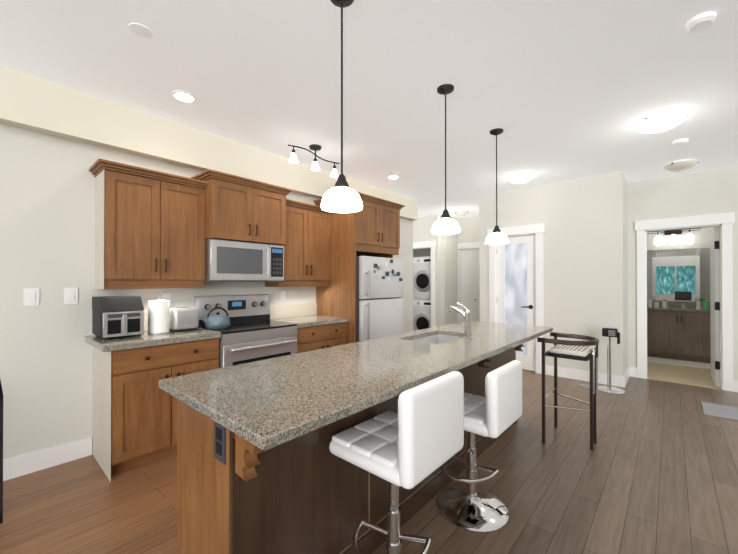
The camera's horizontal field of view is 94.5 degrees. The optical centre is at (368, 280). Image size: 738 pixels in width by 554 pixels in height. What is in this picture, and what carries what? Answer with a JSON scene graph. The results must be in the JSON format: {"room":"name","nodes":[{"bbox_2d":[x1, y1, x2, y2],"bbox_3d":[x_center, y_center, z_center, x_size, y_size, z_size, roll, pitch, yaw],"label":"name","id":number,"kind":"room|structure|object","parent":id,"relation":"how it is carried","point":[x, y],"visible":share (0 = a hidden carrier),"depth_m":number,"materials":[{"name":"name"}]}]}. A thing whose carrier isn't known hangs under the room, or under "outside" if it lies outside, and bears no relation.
{"room":"kitchen","nodes":[
{"label":"kitchen","id":0,"kind":"room"},
{"bbox_2d":[93,159,205,282],"bbox_3d":[-1.787,-0.422,2.835,0.298,0.838,0.721,0,0,41],"label":"upper cabinet","id":1,"kind":"object","parent":0,"relation":"attached to","point":[154,229],"depth_m":2.67,"materials":[{"name":"brown wood"}]},
{"bbox_2d":[0,123,412,459],"bbox_3d":[-1.789,-0.021,3.134,0.100,2.740,7.600,0,0,41],"label":"wall","id":2,"kind":"structure","parent":0,"point":[47,214],"depth_m":2.49,"materials":[{"name":"paint"}]},
{"bbox_2d":[24,288,39,305],"bbox_3d":[-2.367,0.118,2.396,0.009,0.125,0.080,0,0,41],"label":"switch plate","id":3,"kind":"object","parent":2,"relation":"attached to","point":[31,296],"depth_m":2.39,"materials":[{"name":"white plastic"}]},
{"bbox_2d":[64,288,77,304],"bbox_3d":[-2.228,0.119,2.553,0.009,0.125,0.080,0,0,41],"label":"switch plate","id":4,"kind":"object","parent":2,"relation":"attached to","point":[70,294],"depth_m":2.55,"materials":[{"name":"white plastic"}]},
{"bbox_2d":[0,66,417,220],"bbox_3d":[-1.714,-1.221,3.073,0.100,0.340,7.600,0,0,41],"label":"soffit","id":5,"kind":"structure","parent":0,"point":[29,102],"depth_m":2.84,"materials":[{"name":"paint"}]},
{"bbox_2d":[317,195,400,258],"bbox_3d":[-0.119,-0.661,4.450,0.659,0.642,0.860,0,0,41],"label":"upper cabinet","id":6,"kind":"object","parent":5,"relation":"attached to","point":[373,230],"depth_m":4.11,"materials":[{"name":"brown wood"}]},
{"bbox_2d":[197,171,288,246],"bbox_3d":[-1.255,-0.642,3.358,0.403,0.552,0.766,0,0,41],"label":"upper cabinet","id":7,"kind":"object","parent":0,"relation":"attached to","point":[242,210],"depth_m":3.17,"materials":[{"name":"brown wood"}]},
{"bbox_2d":[204,239,283,281],"bbox_3d":[-1.246,-0.174,3.348,0.422,0.377,0.754,0,0,41],"label":"over-the-range microwave","id":8,"kind":"object","parent":7,"relation":"attached to","point":[231,261],"visible":1,"depth_m":3.18,"materials":[{"name":"silver metal"}]},
{"bbox_2d":[265,200,332,282],"bbox_3d":[-0.799,-0.417,3.951,0.298,0.838,0.727,0,0,41],"label":"upper cabinet","id":9,"kind":"object","parent":0,"relation":"attached to","point":[308,258],"depth_m":3.86,"materials":[{"name":"brown wood"}]},
{"bbox_2d":[0,369,737,553],"bbox_3d":[1.168,1.375,3.315,7.800,0.050,12.000,0,0,41],"label":"floor","id":10,"kind":"structure","parent":0,"point":[654,470],"depth_m":2.17,"materials":[{"name":"laminate"}]},
{"bbox_2d":[0,380,2,523],"bbox_3d":[-2.594,0.992,1.682,0.570,0.700,1.065,0,0,41],"label":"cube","id":11,"kind":"object","parent":10,"relation":"on","point":[1,456],"visible":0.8,"depth_m":1.89,"materials":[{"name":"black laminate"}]},
{"bbox_2d":[3,437,91,480],"bbox_3d":[-3.193,1.273,1.452,0.016,0.135,3.170,0,0,41],"label":"baseboard","id":12,"kind":"structure","parent":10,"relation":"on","point":[21,465],"depth_m":2.44,"materials":[{"name":"white"}]},
{"bbox_2d":[92,339,218,481],"bbox_3d":[-1.688,0.909,2.733,0.573,0.876,0.731,0,0,41],"label":"base cabinet","id":13,"kind":"object","parent":10,"relation":"on","point":[134,423],"depth_m":2.44,"materials":[{"name":"brown wood"}]},
{"bbox_2d":[85,327,220,350],"bbox_3d":[-1.694,0.449,2.708,0.599,0.045,0.781,0,0,41],"label":"countertop","id":14,"kind":"structure","parent":13,"relation":"on","point":[126,343],"depth_m":2.49,"materials":[{"name":"grey stone"}]},
{"bbox_2d":[92,296,143,339],"bbox_3d":[-1.904,0.275,2.594,0.360,0.300,0.258,0,0,41],"label":"toaster oven","id":15,"kind":"object","parent":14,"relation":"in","point":[117,316],"visible":1,"depth_m":2.50,"materials":[{"name":"silver metal"}]},
{"bbox_2d":[148,298,169,334],"bbox_3d":[-1.690,0.283,2.745,0.150,0.285,0.150,0,0,41],"label":"paper towel roll","id":16,"kind":"object","parent":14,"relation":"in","point":[158,316],"visible":1,"depth_m":2.69,"materials":[{"name":"white paper"}]},
{"bbox_2d":[169,307,198,331],"bbox_3d":[-1.576,0.329,2.904,0.160,0.196,0.200,0,0,41],"label":"toaster","id":17,"kind":"object","parent":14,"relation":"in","point":[182,319],"visible":0.98,"depth_m":2.84,"materials":[{"name":"silver metal"}]},
{"bbox_2d":[194,294,296,367],"bbox_3d":[-1.153,0.750,3.262,0.654,1.200,0.752,0,0,41],"label":"range","id":18,"kind":"object","parent":10,"relation":"on","point":[252,332],"visible":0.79,"depth_m":3.18,"materials":[{"name":"silver metal"}]},
{"bbox_2d":[200,307,229,328],"bbox_3d":[-1.377,0.335,3.053,0.208,0.188,0.261,0,0,41],"label":"kettle","id":19,"kind":"object","parent":18,"relation":"on","point":[217,320],"visible":1,"depth_m":3.00,"materials":[{"name":"blue"}]},
{"bbox_2d":[296,323,348,352],"bbox_3d":[-0.696,0.915,3.855,0.573,0.876,0.725,0,0,41],"label":"base cabinet","id":20,"kind":"object","parent":10,"relation":"on","point":[333,334],"depth_m":3.65,"materials":[{"name":"brown wood"}]},
{"bbox_2d":[270,315,348,326],"bbox_3d":[-0.686,0.454,3.848,0.599,0.045,0.726,0,0,41],"label":"countertop","id":21,"kind":"structure","parent":20,"relation":"on","point":[301,320],"depth_m":3.75,"materials":[{"name":"grey stone"}]},
{"bbox_2d":[177,331,531,553],"bbox_3d":[0.350,0.903,2.313,0.715,0.885,2.829,0,0,41],"label":"kitchen island","id":22,"kind":"object","parent":10,"relation":"on","point":[262,468],"depth_m":1.39,"materials":[{"name":"wood"}]},
{"bbox_2d":[158,319,552,454],"bbox_3d":[0.392,0.442,2.277,0.820,0.035,2.950,0,0,41],"label":"island countertop","id":23,"kind":"structure","parent":22,"relation":"on","point":[267,404],"depth_m":1.45,"materials":[{"name":"grey stone"}]},
{"bbox_2d":[356,256,403,341],"bbox_3d":[-0.062,0.540,4.361,0.797,1.630,0.790,0,0,41],"label":"refrigerator","id":24,"kind":"object","parent":10,"relation":"on","point":[379,294],"visible":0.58,"depth_m":4.06,"materials":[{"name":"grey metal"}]},
{"bbox_2d":[329,371,463,553],"bbox_3d":[0.112,0.866,1.446,0.433,0.950,0.434,0,0,41],"label":"bar stool","id":25,"kind":"object","parent":10,"relation":"on","point":[416,439],"visible":1,"depth_m":1.32,"materials":[{"name":"white leather"}]},
{"bbox_2d":[413,256,430,330],"bbox_3d":[1.401,0.423,7.749,0.660,1.885,0.696,0,0,41],"label":"washer","id":26,"kind":"object","parent":10,"relation":"on","point":[421,292],"visible":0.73,"depth_m":7.52,"materials":[{"name":"white metal"}]},
{"bbox_2d":[437,360,521,531],"bbox_3d":[0.610,0.908,2.002,0.433,0.870,0.441,0,0,41],"label":"bar stool","id":27,"kind":"object","parent":10,"relation":"on","point":[496,412],"visible":0.75,"depth_m":1.90,"materials":[{"name":"white leather"}]},
{"bbox_2d":[537,332,598,449],"bbox_3d":[1.698,0.913,2.876,0.404,0.870,0.432,0,0,41],"label":"counter stool","id":28,"kind":"object","parent":10,"relation":"on","point":[578,350],"visible":1,"depth_m":2.81,"materials":[{"name":"brown metal"}]},
{"bbox_2d":[579,328,624,393],"bbox_3d":[2.903,0.974,4.266,0.482,0.760,0.304,0,0,41],"label":"chrome stand","id":29,"kind":"object","parent":10,"relation":"on","point":[610,332],"visible":0.96,"depth_m":4.19,"materials":[{"name":"white metal"}]},
{"bbox_2d":[647,357,720,388],"bbox_3d":[5.272,1.356,4.974,2.150,0.004,2.318,0,0,41],"label":"bathroom tile floor","id":30,"kind":"structure","parent":10,"relation":"on","point":[701,377],"depth_m":4.90,"materials":[{"name":"beige tile"}]},
{"bbox_2d":[647,356,710,368],"bbox_3d":[5.109,1.347,5.544,0.950,0.018,0.440,0,0,41],"label":"baseboard","id":31,"kind":"structure","parent":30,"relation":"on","point":[680,362],"depth_m":5.55,"materials":[{"name":"beige"}]},
{"bbox_2d":[647,311,719,362],"bbox_3d":[5.608,0.939,5.806,1.546,0.834,0.623,0,0,41],"label":"bathroom vanity","id":32,"kind":"object","parent":30,"relation":"on","point":[678,330],"depth_m":5.76,"materials":[{"name":"brown wood"}]},
{"bbox_2d":[647,307,719,310],"bbox_3d":[5.619,0.504,5.813,1.556,0.036,0.602,0,0,41],"label":"countertop","id":33,"kind":"structure","parent":32,"relation":"on","point":[648,308],"depth_m":5.88,"materials":[{"name":"grey stone"}]},
{"bbox_2d":[701,402,737,420],"bbox_3d":[3.809,1.344,3.343,0.780,0.012,0.460,0,0,41],"label":"door mat","id":34,"kind":"object","parent":10,"relation":"on","point":[720,411],"visible":0.91,"depth_m":3.51,"materials":[{"name":"grey fabric"}]},
{"bbox_2d":[0,0,737,217],"bbox_3d":[1.168,-1.415,3.329,7.800,0.050,12.000,0,0,41],"label":"ceiling","id":35,"kind":"structure","parent":0,"point":[556,91],"depth_m":2.35,"materials":[{"name":"paint"}]},
{"bbox_2d":[128,23,152,38],"bbox_3d":[-1.277,-1.394,1.911,0.115,0.006,0.115,0,0,-3],"label":"recessed light","id":36,"kind":"object","parent":35,"relation":"in","point":[140,30],"depth_m":1.90,"materials":[{"name":"white"}]},
{"bbox_2d":[171,91,196,102],"bbox_3d":[-1.405,-1.391,2.594,0.169,0.006,0.169,0,0,-3],"label":"recessed light","id":37,"kind":"object","parent":35,"relation":"in","point":[183,96],"depth_m":2.58,"materials":[{"name":"white"}]},
{"bbox_2d":[288,144,338,176],"bbox_3d":[-0.558,-1.272,3.551,0.133,0.235,0.685,0,0,41],"label":"track spotlight","id":38,"kind":"object","parent":35,"relation":"hanging from","point":[315,166],"visible":1,"depth_m":3.53,"materials":[{"name":"white glass"}]},
{"bbox_2d":[321,0,362,212],"bbox_3d":[-0.133,-0.874,1.673,0.206,1.048,0.206,0,0,41],"label":"pendant light","id":39,"kind":"object","parent":35,"relation":"hanging from","point":[341,197],"visible":1,"depth_m":1.65,"materials":[{"name":"white glass"}]},
{"bbox_2d":[387,175,399,178],"bbox_3d":[0.327,-1.381,4.584,0.169,0.006,0.169,0,0,-3],"label":"recessed light","id":40,"kind":"object","parent":35,"relation":"in","point":[391,176],"depth_m":4.58,"materials":[{"name":"white"}]},
{"bbox_2d":[431,84,459,233],"bbox_3d":[0.557,-0.870,2.482,0.206,1.048,0.206,0,0,41],"label":"pendant light","id":41,"kind":"object","parent":35,"relation":"hanging from","point":[445,224],"visible":1,"depth_m":2.44,"materials":[{"name":"white glass"}]},
{"bbox_2d":[454,210,468,215],"bbox_3d":[1.847,-1.325,6.801,0.287,0.098,0.280,0,0,41],"label":"light","id":42,"kind":"object","parent":35,"relation":"attached to","point":[461,213],"visible":1,"depth_m":6.72,"materials":[{"name":"white"}]},
{"bbox_2d":[485,128,508,244],"bbox_3d":[1.190,-0.867,3.182,0.206,1.048,0.206,0,0,41],"label":"pendant light","id":43,"kind":"object","parent":35,"relation":"hanging from","point":[496,236],"visible":1,"depth_m":3.15,"materials":[{"name":"white glass"}]},
{"bbox_2d":[508,173,532,183],"bbox_3d":[2.002,-1.336,4.511,0.306,0.098,0.300,0,0,41],"label":"ceiling light","id":44,"kind":"object","parent":35,"relation":"attached to","point":[520,178],"visible":1,"depth_m":4.43,"materials":[{"name":"white"}]},
{"bbox_2d":[634,111,687,132],"bbox_3d":[2.508,-1.343,2.939,0.356,0.098,0.350,0,0,41],"label":"ceiling light","id":45,"kind":"object","parent":35,"relation":"attached to","point":[660,122],"visible":0.98,"depth_m":2.86,"materials":[{"name":"white glass"}]},
{"bbox_2d":[672,138,688,145],"bbox_3d":[3.102,-1.372,3.402,0.119,0.035,0.119,0,0,32],"label":"smoke detector","id":46,"kind":"object","parent":35,"relation":"attached to","point":[679,142],"depth_m":3.37,"materials":[{"name":"white plastic"}]},
{"bbox_2d":[664,160,698,171],"bbox_3d":[3.674,-1.338,4.021,0.306,0.098,0.300,0,0,41],"label":"ceiling light","id":47,"kind":"object","parent":35,"relation":"attached to","point":[680,165],"visible":1,"depth_m":3.95,"materials":[{"name":"white"}]},
{"bbox_2d":[685,11,716,32],"bbox_3d":[1.782,-1.380,1.834,0.119,0.035,0.119,0,0,35],"label":"smoke detector","id":48,"kind":"object","parent":35,"relation":"attached to","point":[701,22],"depth_m":1.81,"materials":[{"name":"white plastic"}]},
{"bbox_2d":[413,248,430,256],"bbox_3d":[1.500,0.004,8.301,1.500,2.740,0.100,0,0,41],"label":"wall","id":49,"kind":"structure","parent":0,"point":[421,252],"depth_m":8.42,"materials":[{"name":"paint"}]},
{"bbox_2d":[413,214,439,326],"bbox_3d":[0.904,0.000,7.627,1.500,2.740,0.100,0,0,41],"label":"wall","id":50,"kind":"structure","parent":0,"point":[422,227],"depth_m":7.15,"materials":[{"name":"paint"}]},
{"bbox_2d":[413,240,435,327],"bbox_3d":[1.098,0.269,7.437,0.850,2.200,0.126,0,0,41],"label":"trim","id":51,"kind":"structure","parent":50,"relation":"attached to","point":[425,245],"depth_m":7.16,"materials":[{"name":"white wood"}]},
{"bbox_2d":[440,215,457,325],"bbox_3d":[1.735,-0.001,7.359,0.100,2.740,0.600,0,0,41],"label":"wall","id":52,"kind":"structure","parent":0,"point":[448,270],"depth_m":7.23,"materials":[{"name":"paint"}]},
{"bbox_2d":[458,216,478,242],"bbox_3d":[2.447,-0.002,7.197,1.180,2.740,0.100,0,0,41],"label":"wall","id":53,"kind":"structure","parent":0,"point":[469,229],"depth_m":7.39,"materials":[{"name":"paint"}]},
{"bbox_2d":[458,242,478,321],"bbox_3d":[2.224,0.279,7.329,0.840,2.180,0.056,0,0,41],"label":"trim","id":54,"kind":"structure","parent":53,"relation":"attached to","point":[468,246],"depth_m":7.51,"materials":[{"name":"white wood"}]},
{"bbox_2d":[460,249,479,321],"bbox_3d":[2.245,0.346,7.352,0.596,2.021,0.063,0,0,41],"label":"door","id":55,"kind":"structure","parent":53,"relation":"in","point":[469,281],"depth_m":7.39,"materials":[{"name":"white wood"}]},
{"bbox_2d":[479,171,623,375],"bbox_3d":[2.550,-0.012,4.997,1.890,2.740,0.100,0,0,41],"label":"wall","id":56,"kind":"structure","parent":0,"point":[582,219],"depth_m":4.67,"materials":[{"name":"paint"}]},
{"bbox_2d":[497,235,534,370],"bbox_3d":[2.235,0.336,5.231,0.580,2.021,0.099,0,0,41],"label":"door","id":57,"kind":"structure","parent":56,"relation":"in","point":[515,279],"depth_m":5.21,"materials":[{"name":"white glass"}]},
{"bbox_2d":[487,223,544,373],"bbox_3d":[2.253,0.269,5.241,0.840,2.180,0.126,0,0,41],"label":"door frame","id":58,"kind":"structure","parent":56,"relation":"attached to","point":[537,230],"depth_m":5.02,"materials":[{"name":"white wood"}]},
{"bbox_2d":[545,365,625,387],"bbox_3d":[2.877,1.288,4.624,0.946,0.135,0.016,0,0,41],"label":"baseboard","id":59,"kind":"structure","parent":56,"relation":"attached to","point":[620,381],"depth_m":4.61,"materials":[{"name":"white wood"}]},
{"bbox_2d":[623,173,627,373],"bbox_3d":[3.445,-0.014,4.659,0.100,2.740,0.580,0,0,41],"label":"wall","id":60,"kind":"structure","parent":0,"point":[625,191],"depth_m":4.61,"materials":[{"name":"paint"}]},
{"bbox_2d":[624,367,630,383],"bbox_3d":[3.463,1.288,4.583,0.020,0.135,0.660,0,0,41],"label":"baseboard","id":61,"kind":"structure","parent":60,"relation":"attached to","point":[628,372],"depth_m":4.68,"materials":[{"name":"white wood"}]},
{"bbox_2d":[628,166,737,380],"bbox_3d":[4.768,-0.017,3.943,3.030,2.740,0.100,0,0,41],"label":"wall","id":62,"kind":"structure","parent":0,"point":[715,191],"depth_m":4.49,"materials":[{"name":"paint"}]},
{"bbox_2d":[635,212,734,391],"bbox_3d":[4.119,0.265,4.498,0.960,2.180,0.126,0,0,41],"label":"door frame","id":63,"kind":"structure","parent":62,"relation":"attached to","point":[724,222],"depth_m":4.28,"materials":[{"name":"white wood"}]},
{"bbox_2d":[710,227,719,386],"bbox_3d":[4.631,0.333,4.574,0.044,2.021,0.714,0,0,41],"label":"door","id":64,"kind":"structure","parent":62,"relation":"in","point":[714,306],"depth_m":4.33,"materials":[{"name":"white wood"}]},
{"bbox_2d":[733,380,737,391],"bbox_3d":[5.137,1.283,3.532,1.880,0.135,0.016,0,0,41],"label":"baseboard","id":65,"kind":"structure","parent":62,"relation":"attached to","point":[735,383],"depth_m":4.14,"materials":[{"name":"white wood"}]},
{"bbox_2d":[647,226,718,302],"bbox_3d":[6.073,-0.008,5.886,2.350,2.740,0.100,0,0,41],"label":"wall","id":66,"kind":"structure","parent":0,"point":[701,237],"depth_m":6.17,"materials":[{"name":"paint"}]},
{"bbox_2d":[648,228,699,245],"bbox_3d":[5.524,-0.781,6.198,0.720,0.300,0.162,0,0,41],"label":"wall sconce","id":67,"kind":"object","parent":66,"relation":"attached to","point":[673,238],"visible":0.94,"depth_m":6.17,"materials":[{"name":"white glass"}]},
{"bbox_2d":[647,299,709,306],"bbox_3d":[5.809,0.440,6.036,1.546,0.094,0.017,0,0,41],"label":"backsplash","id":68,"kind":"structure","parent":66,"relation":"attached to","point":[650,303],"depth_m":6.09,"materials":[{"name":"grey stone"}]},
{"bbox_2d":[647,248,719,301],"bbox_3d":[5.789,-0.092,6.056,1.400,0.950,0.018,0,0,41],"label":"bathroom mirror","id":69,"kind":"object","parent":66,"relation":"attached to","point":[678,275],"visible":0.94,"depth_m":6.19,"materials":[{"name":"white mirror"}]}
]}

